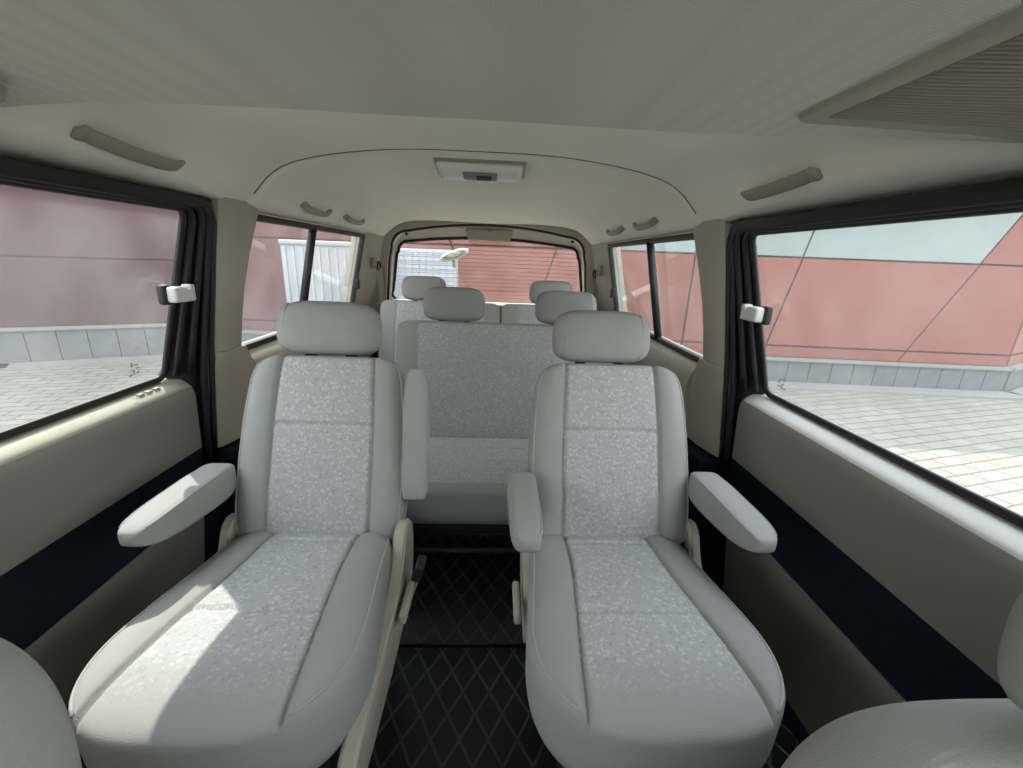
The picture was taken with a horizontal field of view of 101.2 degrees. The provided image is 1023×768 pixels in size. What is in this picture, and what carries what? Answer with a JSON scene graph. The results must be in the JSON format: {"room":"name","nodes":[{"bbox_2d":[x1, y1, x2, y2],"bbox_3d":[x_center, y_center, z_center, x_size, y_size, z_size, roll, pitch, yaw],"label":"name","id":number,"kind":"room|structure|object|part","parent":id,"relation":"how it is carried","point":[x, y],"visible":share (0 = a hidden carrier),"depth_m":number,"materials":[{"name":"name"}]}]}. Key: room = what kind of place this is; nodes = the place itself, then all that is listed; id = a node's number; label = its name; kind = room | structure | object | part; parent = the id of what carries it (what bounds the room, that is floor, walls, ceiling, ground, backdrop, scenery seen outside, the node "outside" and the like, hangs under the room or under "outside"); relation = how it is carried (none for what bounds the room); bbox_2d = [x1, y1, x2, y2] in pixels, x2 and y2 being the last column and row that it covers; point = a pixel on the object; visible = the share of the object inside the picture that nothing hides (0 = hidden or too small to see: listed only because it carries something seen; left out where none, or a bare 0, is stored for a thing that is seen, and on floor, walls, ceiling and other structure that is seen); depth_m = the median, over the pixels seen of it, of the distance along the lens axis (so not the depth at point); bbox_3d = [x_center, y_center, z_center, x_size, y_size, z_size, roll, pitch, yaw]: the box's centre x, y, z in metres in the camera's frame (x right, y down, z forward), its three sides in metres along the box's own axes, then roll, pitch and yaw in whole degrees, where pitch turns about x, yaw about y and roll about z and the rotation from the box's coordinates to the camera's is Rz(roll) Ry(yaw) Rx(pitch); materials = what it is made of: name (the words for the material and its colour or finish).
{"room":"vehicle interior","nodes":[
{"label":"vehicle interior","id":0,"kind":"room"},
{"bbox_2d":[0,197,384,710],"bbox_3d":[-0.937,0.183,1.145,0.282,1.365,4.450,2,17,-2],"label":"wall","id":1,"kind":"structure","parent":0,"point":[68,584],"depth_m":1.05,"materials":[{"name":"plastic"}]},
{"bbox_3d":[-0.998,0.341,0.136,0.084,0.035,2.430,2,17,-2],"label":"window sill","id":2,"kind":"part","parent":1,"relation":"part of","materials":[{"name":"beige plastic"}]},
{"bbox_3d":[-0.975,0.453,0.172,0.040,0.211,2.435,2,17,-2],"label":"panel","id":3,"kind":"part","parent":1,"relation":"part of","materials":[{"name":"plastic"}]},
{"bbox_2d":[0,156,217,460],"bbox_3d":[-0.921,0.207,0.140,0.194,0.816,2.510,2,17,-2],"label":"window","id":4,"kind":"structure","parent":1,"relation":"in","point":[190,298],"depth_m":1.18,"materials":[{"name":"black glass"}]},
{"bbox_3d":[-0.965,-0.137,1.289,0.169,0.815,0.110,2,17,-2],"label":"frame plate","id":5,"kind":"part","parent":4,"relation":"part of","materials":[{"name":"black plastic"}]},
{"bbox_3d":[-0.998,0.889,0.285,0.033,0.320,2.404,2,17,-2],"label":"panel","id":6,"kind":"part","parent":1,"relation":"part of","materials":[{"name":"plastic"}]},
{"bbox_3d":[-1.001,0.652,0.396,0.019,0.710,2.750,2,17,-2],"label":"door","id":7,"kind":"part","parent":1,"relation":"part of","materials":[{"name":"black plastic"}]},
{"bbox_3d":[-1.002,0.025,1.485,0.146,0.330,0.244,2,17,-2],"label":"pillar trim","id":8,"kind":"part","parent":1,"relation":"part of","materials":[{"name":"beige plastic"}]},
{"bbox_3d":[-0.944,-0.353,1.381,0.202,0.467,0.230,2,17,-2],"label":"pillar trim","id":9,"kind":"part","parent":1,"relation":"part of","materials":[{"name":"beige plastic"}]},
{"bbox_2d":[243,214,364,349],"bbox_3d":[-0.946,-0.508,2.013,0.147,0.476,1.289,2,17,-2],"label":"window","id":10,"kind":"structure","parent":1,"relation":"in","point":[312,228],"depth_m":1.89,"materials":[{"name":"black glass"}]},
{"bbox_3d":[-1.008,-0.198,2.334,0.117,0.332,1.590,2,17,-2],"label":"quarter trim","id":11,"kind":"part","parent":1,"relation":"part of","materials":[{"name":"beige plastic"}]},
{"bbox_3d":[-0.972,-0.756,2.824,0.205,0.525,0.443,4,17,4],"label":"pillar trim","id":12,"kind":"part","parent":1,"relation":"part of","materials":[{"name":"beige plastic"}]},
{"bbox_2d":[372,257,384,308],"bbox_3d":[-0.897,-0.534,2.869,0.077,0.640,0.076,-12,22,-40],"label":"belt","id":13,"kind":"object","parent":1,"relation":"hanging from","point":[376,263],"visible":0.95,"depth_m":2.82,"materials":[{"name":"beige fabric"}]},
{"bbox_2d":[79,569,809,763],"bbox_3d":[-0.140,0.790,1.380,1.900,0.048,4.500,2,17,-2],"label":"floor","id":14,"kind":"structure","parent":0,"point":[799,731],"depth_m":1.11,"materials":[{"name":"black carpet"}]},
{"bbox_2d":[82,647,799,767],"bbox_3d":[-0.111,0.999,0.574,1.680,0.015,1.435,2,17,-2],"label":"floor mat","id":15,"kind":"object","parent":14,"relation":"on","point":[445,707],"visible":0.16,"depth_m":1.06,"materials":[{"name":"black leather"}]},
{"bbox_2d":[0,638,81,767],"bbox_3d":[-0.711,0.589,0.222,0.546,0.932,0.655,2,17,-2],"label":"seat","id":16,"kind":"object","parent":15,"relation":"on","point":[37,731],"visible":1,"depth_m":0.41,"materials":[{"name":"fabric"}]},
{"bbox_2d":[68,301,429,767],"bbox_3d":[-0.525,0.334,1.017,0.625,0.982,0.879,2,17,-2],"label":"seat","id":17,"kind":"object","parent":15,"relation":"on","point":[278,650],"visible":1,"depth_m":0.94,"materials":[{"name":"fabric"}]},
{"bbox_3d":[-0.792,0.297,1.015,0.082,0.098,0.315,2,17,-2],"label":"armrest","id":18,"kind":"part","parent":17,"relation":"part of","materials":[{"name":"fabric"}]},
{"bbox_2d":[68,531,391,767],"bbox_3d":[-0.530,0.572,0.926,0.484,0.275,0.560,2,17,-2],"label":"seat cushion","id":19,"kind":"object","parent":17,"relation":"on","point":[275,651],"depth_m":0.76,"materials":[{"name":"fabric"}]},
{"bbox_3d":[-0.535,0.186,1.228,0.473,0.516,0.284,2,17,-2],"label":"backrest","id":20,"kind":"part","parent":17,"relation":"part of","materials":[{"name":"fabric"}]},
{"bbox_3d":[-0.387,0.800,0.884,0.040,0.175,0.050,2,17,-2],"label":"leg","id":21,"kind":"part","parent":17,"relation":"part of","materials":[{"name":"black metal"}]},
{"bbox_3d":[-0.268,0.557,1.076,0.018,0.030,0.120,2,17,-2],"label":"recline lever","id":22,"kind":"part","parent":17,"relation":"part of","materials":[{"name":"beige plastic"}]},
{"bbox_3d":[-0.271,0.143,1.190,0.071,0.373,0.132,2,17,-2],"label":"armrest","id":23,"kind":"part","parent":17,"relation":"part of","materials":[{"name":"fabric"}]},
{"bbox_2d":[507,310,784,767],"bbox_3d":[0.292,0.355,1.051,0.608,0.982,0.873,2,17,-2],"label":"seat","id":24,"kind":"object","parent":15,"relation":"on","point":[636,658],"visible":1,"depth_m":0.96,"materials":[{"name":"fabric"}]},
{"bbox_3d":[0.013,0.564,1.088,0.018,0.030,0.120,2,17,-2],"label":"recline lever","id":25,"kind":"part","parent":24,"relation":"part of","materials":[{"name":"beige plastic"}]},
{"bbox_3d":[0.031,0.323,1.038,0.078,0.098,0.300,2,17,-2],"label":"armrest","id":26,"kind":"part","parent":24,"relation":"part of","materials":[{"name":"fabric"}]},
{"bbox_3d":[0.286,0.208,1.262,0.473,0.516,0.284,2,17,-2],"label":"backrest","id":27,"kind":"part","parent":24,"relation":"part of","materials":[{"name":"fabric"}]},
{"bbox_2d":[525,535,784,767],"bbox_3d":[0.267,0.593,0.959,0.484,0.275,0.560,2,17,-2],"label":"seat cushion","id":28,"kind":"object","parent":24,"relation":"on","point":[636,658],"depth_m":0.78,"materials":[{"name":"fabric"}]},
{"bbox_3d":[0.553,0.333,1.072,0.082,0.098,0.315,2,17,-2],"label":"armrest","id":29,"kind":"part","parent":24,"relation":"part of","materials":[{"name":"fabric"}]},
{"bbox_2d":[781,592,1022,767],"bbox_3d":[0.513,0.649,0.251,0.524,0.892,0.567,2,17,-2],"label":"seat","id":30,"kind":"object","parent":15,"relation":"on","point":[945,733],"visible":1,"depth_m":0.39,"materials":[{"name":"fabric"}]},
{"bbox_3d":[0.506,0.603,0.442,0.524,0.578,0.174,2,17,-2],"label":"backrest","id":31,"kind":"part","parent":30,"relation":"part of","materials":[{"name":"fabric"}]},
{"bbox_2d":[399,533,525,645],"bbox_3d":[-0.166,0.518,2.183,1.680,0.015,1.905,2,17,-2],"label":"floor mat","id":32,"kind":"object","parent":14,"relation":"on","point":[459,599],"visible":0.05,"depth_m":1.45,"materials":[{"name":"black leather"}]},
{"bbox_2d":[378,276,572,361],"bbox_3d":[-0.167,-0.128,2.592,1.380,0.993,0.748,2,17,-2],"label":"seat","id":33,"kind":"object","parent":32,"relation":"on","point":[392,312],"visible":0.14,"depth_m":2.72,"materials":[{"name":"fabric"}]},
{"bbox_3d":[-0.469,-0.269,2.768,0.783,0.532,0.255,2,17,-2],"label":"backrest","id":34,"kind":"part","parent":33,"relation":"part of","materials":[{"name":"fabric"}]},
{"bbox_3d":[0.222,-0.251,2.798,0.593,0.532,0.255,2,17,-2],"label":"backrest","id":35,"kind":"part","parent":33,"relation":"part of","materials":[{"name":"fabric"}]},
{"bbox_2d":[391,287,612,553],"bbox_3d":[-0.008,0.127,1.770,1.070,0.986,0.818,2,17,-2],"label":"seat","id":36,"kind":"object","parent":32,"relation":"on","point":[482,377],"visible":0.38,"depth_m":1.91,"materials":[{"name":"fabric"}]},
{"bbox_3d":[-0.016,0.495,1.719,0.990,0.070,0.300,2,17,-2],"label":"seat frame","id":37,"kind":"part","parent":36,"relation":"part of","materials":[{"name":"black metal"}]},
{"bbox_2d":[406,437,528,524],"bbox_3d":[-0.012,0.395,1.695,1.070,0.228,0.520,2,17,-2],"label":"seat cushion","id":38,"kind":"object","parent":36,"relation":"on","point":[468,478],"depth_m":1.49,"materials":[{"name":"fabric"}]},
{"bbox_3d":[-0.014,-0.007,1.980,1.070,0.537,0.284,2,17,-2],"label":"backrest","id":39,"kind":"part","parent":36,"relation":"part of","materials":[{"name":"fabric"}]},
{"bbox_2d":[372,221,599,357],"bbox_3d":[-0.178,-0.510,3.110,1.900,1.630,0.060,2,17,-2],"label":"wall","id":40,"kind":"structure","parent":0,"point":[410,226],"depth_m":2.94,"materials":[{"name":"beige plastic"}]},
{"bbox_2d":[389,226,583,322],"bbox_3d":[-0.186,-0.453,3.268,1.900,1.830,0.270,2,17,-2],"label":"door","id":41,"kind":"structure","parent":40,"relation":"in","point":[474,233],"depth_m":3.03,"materials":[{"name":"beige plastic"}]},
{"bbox_2d":[440,240,468,267],"bbox_3d":[-0.512,-1.101,3.357,0.204,0.329,0.331,12,19,30],"label":"mirror","id":42,"kind":"object","parent":41,"relation":"attached to","point":[455,254],"visible":0.75,"depth_m":3.41,"materials":[{"name":"grey paint"}]},
{"bbox_2d":[391,237,581,303],"bbox_3d":[-0.173,-0.855,3.197,1.503,0.491,0.078,2,17,-2],"label":"window","id":43,"kind":"structure","parent":41,"relation":"attached to","point":[439,238],"depth_m":3.16,"materials":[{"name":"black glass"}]},
{"bbox_2d":[466,228,512,242],"bbox_3d":[-0.161,-1.083,3.065,0.340,0.082,0.130,2,17,-2],"label":"lamp","id":44,"kind":"object","parent":41,"relation":"attached to","point":[473,234],"depth_m":3.00,"materials":[{"name":"beige plastic"}]},
{"bbox_2d":[0,0,1022,244],"bbox_3d":[-0.088,-0.563,1.019,1.622,0.303,4.020,2,17,-2],"label":"ceiling","id":45,"kind":"structure","parent":0,"point":[619,113],"depth_m":0.69,"materials":[{"name":"beige fabric"},{"name":"cream plastic"}]},
{"bbox_2d":[0,84,7,102],"bbox_3d":[-0.778,-0.356,0.459,0.113,0.059,0.343,2,17,-2],"label":"ceiling vent","id":46,"kind":"object","parent":45,"relation":"in","point":[3,90],"visible":1,"depth_m":0.61,"materials":[{"name":"beige plastic"}]},
{"bbox_2d":[70,125,185,170],"bbox_3d":[-0.809,-0.508,0.925,0.046,0.045,0.303,2,17,-2],"label":"handle","id":47,"kind":"object","parent":45,"relation":"attached to","point":[86,134],"visible":0.98,"depth_m":0.86,"materials":[{"name":"beige plastic"}]},
{"bbox_2d":[300,201,332,216],"bbox_3d":[-0.794,-0.714,1.730,0.041,0.044,0.285,2,17,-2],"label":"handle","id":48,"kind":"object","parent":45,"relation":"attached to","point":[304,205],"visible":0.99,"depth_m":1.66,"materials":[{"name":"beige plastic"}]},
{"bbox_2d":[343,214,364,225],"bbox_3d":[-0.809,-0.849,2.180,0.041,0.044,0.305,2,17,-2],"label":"handle","id":49,"kind":"object","parent":45,"relation":"attached to","point":[346,217],"visible":1,"depth_m":2.11,"materials":[{"name":"beige plastic"}]},
{"bbox_2d":[433,157,526,182],"bbox_3d":[-0.108,-0.750,1.469,0.316,0.071,0.155,2,17,-2],"label":"ceiling lamp","id":50,"kind":"object","parent":45,"relation":"attached to","point":[447,168],"visible":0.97,"depth_m":1.42,"materials":[{"name":"beige plastic"}]},
{"bbox_2d":[463,172,496,180],"bbox_3d":[-0.109,-0.725,1.467,0.120,0.018,0.053,2,17,-2],"label":"switch plate","id":51,"kind":"object","parent":50,"relation":"attached to","point":[480,176],"depth_m":1.45,"materials":[{"name":"grey plastic"}]},
{"bbox_2d":[477,176,491,180],"bbox_3d":[-0.095,-0.718,1.468,0.052,0.011,0.032,2,17,-2],"label":"switch","id":52,"kind":"object","parent":50,"relation":"attached to","point":[480,178],"depth_m":1.46,"materials":[{"name":"black plastic"}]},
{"bbox_2d":[606,226,624,235],"bbox_3d":[0.546,-0.813,2.237,0.041,0.044,0.305,2,17,-2],"label":"handle","id":53,"kind":"object","parent":45,"relation":"attached to","point":[620,229],"visible":0.95,"depth_m":2.16,"materials":[{"name":"beige plastic"}]},
{"bbox_2d":[632,217,658,230],"bbox_3d":[0.561,-0.678,1.787,0.041,0.044,0.285,2,17,-2],"label":"handle","id":54,"kind":"object","parent":45,"relation":"attached to","point":[653,221],"visible":0.99,"depth_m":1.72,"materials":[{"name":"beige plastic"}]},
{"bbox_2d":[740,167,822,200],"bbox_3d":[0.633,-0.482,1.026,0.046,0.045,0.308,2,17,-2],"label":"handle","id":55,"kind":"object","parent":45,"relation":"attached to","point":[808,175],"visible":0.91,"depth_m":0.95,"materials":[{"name":"beige plastic"}]},
{"bbox_2d":[798,6,1022,140],"bbox_3d":[0.633,-0.233,0.216,0.338,0.110,0.998,2,17,-2],"label":"shade","id":56,"kind":"object","parent":45,"relation":"in","point":[971,83],"visible":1,"depth_m":0.51,"materials":[{"name":"beige plastic"}]},
{"bbox_2d":[591,219,1022,734],"bbox_3d":[0.706,0.227,1.215,0.282,1.365,4.450,2,17,-2],"label":"wall","id":57,"kind":"structure","parent":0,"point":[881,583],"depth_m":0.99,"materials":[{"name":"plastic"}]},
{"bbox_2d":[590,265,600,294],"bbox_3d":[0.559,-0.492,2.921,0.068,0.642,0.090,10,18,25],"label":"belt","id":58,"kind":"object","parent":57,"relation":"hanging from","point":[597,271],"visible":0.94,"depth_m":2.85,"materials":[{"name":"beige fabric"}]},
{"bbox_3d":[0.648,-0.713,2.892,0.205,0.525,0.443,-1,17,-9],"label":"pillar trim","id":59,"kind":"part","parent":57,"relation":"part of","materials":[{"name":"beige plastic"}]},
{"bbox_2d":[607,233,702,362],"bbox_3d":[0.678,-0.465,2.082,0.147,0.476,1.289,2,17,-2],"label":"window","id":60,"kind":"structure","parent":57,"relation":"in","point":[650,242],"depth_m":1.97,"materials":[{"name":"black rubber"}]},
{"bbox_3d":[0.697,-0.153,2.406,0.117,0.332,1.590,2,17,-2],"label":"quarter trim","id":61,"kind":"part","parent":57,"relation":"part of","materials":[{"name":"beige plastic"}]},
{"bbox_3d":[0.750,0.071,1.559,0.146,0.330,0.244,2,17,-2],"label":"pillar trim","id":62,"kind":"part","parent":57,"relation":"part of","materials":[{"name":"beige plastic"}]},
{"bbox_3d":[0.722,-0.309,1.452,0.202,0.467,0.230,2,17,-2],"label":"pillar trim","id":63,"kind":"part","parent":57,"relation":"part of","materials":[{"name":"beige plastic"}]},
{"bbox_3d":[0.808,0.700,0.472,0.019,0.710,2.750,2,17,-2],"label":"door","id":64,"kind":"part","parent":57,"relation":"part of","materials":[{"name":"black plastic"}]},
{"bbox_3d":[0.802,0.936,0.362,0.033,0.320,2.404,2,17,-2],"label":"panel","id":65,"kind":"part","parent":57,"relation":"part of","materials":[{"name":"plastic"}]},
{"bbox_2d":[718,177,1022,527],"bbox_3d":[0.774,0.252,0.212,0.194,0.816,2.510,2,17,-2],"label":"window","id":66,"kind":"structure","parent":57,"relation":"in","point":[746,318],"depth_m":1.04,"materials":[{"name":"black rubber"}]},
{"bbox_3d":[0.739,-0.092,1.361,0.169,0.815,0.110,2,17,-2],"label":"frame plate","id":67,"kind":"part","parent":66,"relation":"part of","materials":[{"name":"black plastic"}]},
{"bbox_3d":[0.811,0.500,0.248,0.040,0.211,2.435,2,17,-2],"label":"panel","id":68,"kind":"part","parent":57,"relation":"part of","materials":[{"name":"plastic"}]},
{"bbox_3d":[0.844,0.390,0.213,0.084,0.035,2.430,2,17,-2],"label":"window sill","id":69,"kind":"part","parent":57,"relation":"part of","materials":[{"name":"grey plastic"}]},
{"label":"outside","id":70,"kind":"structure","parent":0,"visible":0},
{"bbox_2d":[0,361,1022,514],"bbox_3d":[-0.291,0.262,5.290,60.000,0.100,50.000,2,17,-2],"label":"paving","id":71,"kind":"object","parent":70,"point":[976,445],"depth_m":5.00,"materials":[{"name":"brick"}]},
{"bbox_2d":[278,239,350,302],"bbox_3d":[-2.024,-0.804,5.259,1.090,1.830,0.955,2,17,-2],"label":"shed","id":72,"kind":"object","parent":71,"relation":"on","point":[330,260],"visible":0.2,"depth_m":4.63,"materials":[{"name":"silver metal"}]},
{"bbox_2d":[394,248,457,297],"bbox_3d":[-1.087,-0.776,5.340,0.780,1.800,0.358,2,17,-2],"label":"tiled panel","id":73,"kind":"object","parent":71,"relation":"on","point":[430,258],"visible":0.12,"depth_m":4.98,"materials":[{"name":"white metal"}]},
{"bbox_2d":[0,185,1022,391],"bbox_3d":[0.571,-3.143,5.991,36.972,6.086,5.606,-4,18,-19],"label":"building","id":74,"kind":"structure","parent":71,"relation":"on","point":[937,304],"depth_m":6.33,"materials":[{"name":"red cladding panels"},{"name":"grey stone"}]},
{"bbox_3d":[-6.093,-1.390,6.357,2.655,0.952,0.030,-7,19,-28],"label":"cladding panel","id":75,"kind":"part","parent":74,"relation":"part of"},
{"bbox_3d":[-6.052,-2.434,6.047,2.655,1.172,0.030,-7,19,-28],"label":"cladding panel","id":76,"kind":"part","parent":74,"relation":"part of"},
{"bbox_3d":[-3.647,-0.956,7.046,2.572,0.152,0.030,3,17,4],"label":"cladding panel","id":77,"kind":"part","parent":74,"relation":"part of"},
{"bbox_3d":[-3.422,-1.663,6.819,2.968,1.292,0.030,3,17,4],"label":"cladding panel","id":78,"kind":"part","parent":74,"relation":"part of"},
{"bbox_3d":[-3.204,-2.836,6.456,3.313,1.122,0.030,3,17,4],"label":"cladding panel","id":79,"kind":"part","parent":74,"relation":"part of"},
{"bbox_3d":[-0.832,-1.512,6.652,2.968,1.292,0.030,3,17,4],"label":"cladding panel","id":80,"kind":"part","parent":74,"relation":"part of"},
{"bbox_3d":[-0.416,-2.673,6.276,2.917,1.122,0.030,3,17,4],"label":"cladding panel","id":81,"kind":"part","parent":74,"relation":"part of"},
{"bbox_3d":[1.485,-1.377,6.502,2.419,1.292,0.030,3,17,4],"label":"cladding panel","id":82,"kind":"part","parent":74,"relation":"part of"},
{"bbox_3d":[3.326,-0.557,6.621,1.272,0.152,0.030,3,17,1],"label":"cladding panel","id":83,"kind":"part","parent":74,"relation":"part of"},
{"bbox_3d":[3.486,-1.269,6.404,1.536,1.292,0.030,3,17,1],"label":"cladding panel","id":84,"kind":"part","parent":74,"relation":"part of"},
{"bbox_3d":[5.031,-0.478,6.579,2.158,0.152,0.030,3,17,1],"label":"cladding panel","id":85,"kind":"part","parent":74,"relation":"part of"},
{"bbox_3d":[5.406,-1.180,6.356,2.782,1.292,0.030,3,17,1],"label":"cladding panel","id":86,"kind":"part","parent":74,"relation":"part of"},
{"bbox_3d":[6.857,-0.393,6.534,1.624,0.152,0.030,3,17,1],"label":"cladding panel","id":87,"kind":"part","parent":74,"relation":"part of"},
{"bbox_3d":[6.930,-1.109,6.319,1.533,1.292,0.137,2,17,-2],"label":"cladding panel","id":88,"kind":"part","parent":74,"relation":"part of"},
{"bbox_3d":[7.306,-2.277,5.958,0.874,1.122,0.030,3,17,1],"label":"cladding panel","id":89,"kind":"part","parent":74,"relation":"part of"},
{"bbox_3d":[8.393,-0.439,6.888,1.572,0.152,0.030,-7,19,-28],"label":"cladding panel","id":90,"kind":"part","parent":74,"relation":"part of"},
{"bbox_3d":[8.711,-1.191,6.828,2.232,1.292,0.030,-7,19,-28],"label":"cladding panel","id":91,"kind":"part","parent":74,"relation":"part of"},
{"bbox_2d":[0,355,1022,400],"bbox_3d":[0.662,-0.099,6.424,37.086,0.055,5.356,-4,18,-19],"label":"kerb","id":92,"kind":"object","parent":71,"relation":"on","point":[1017,394],"visible":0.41,"depth_m":6.29,"materials":[{"name":"grey concrete"}]}
]}

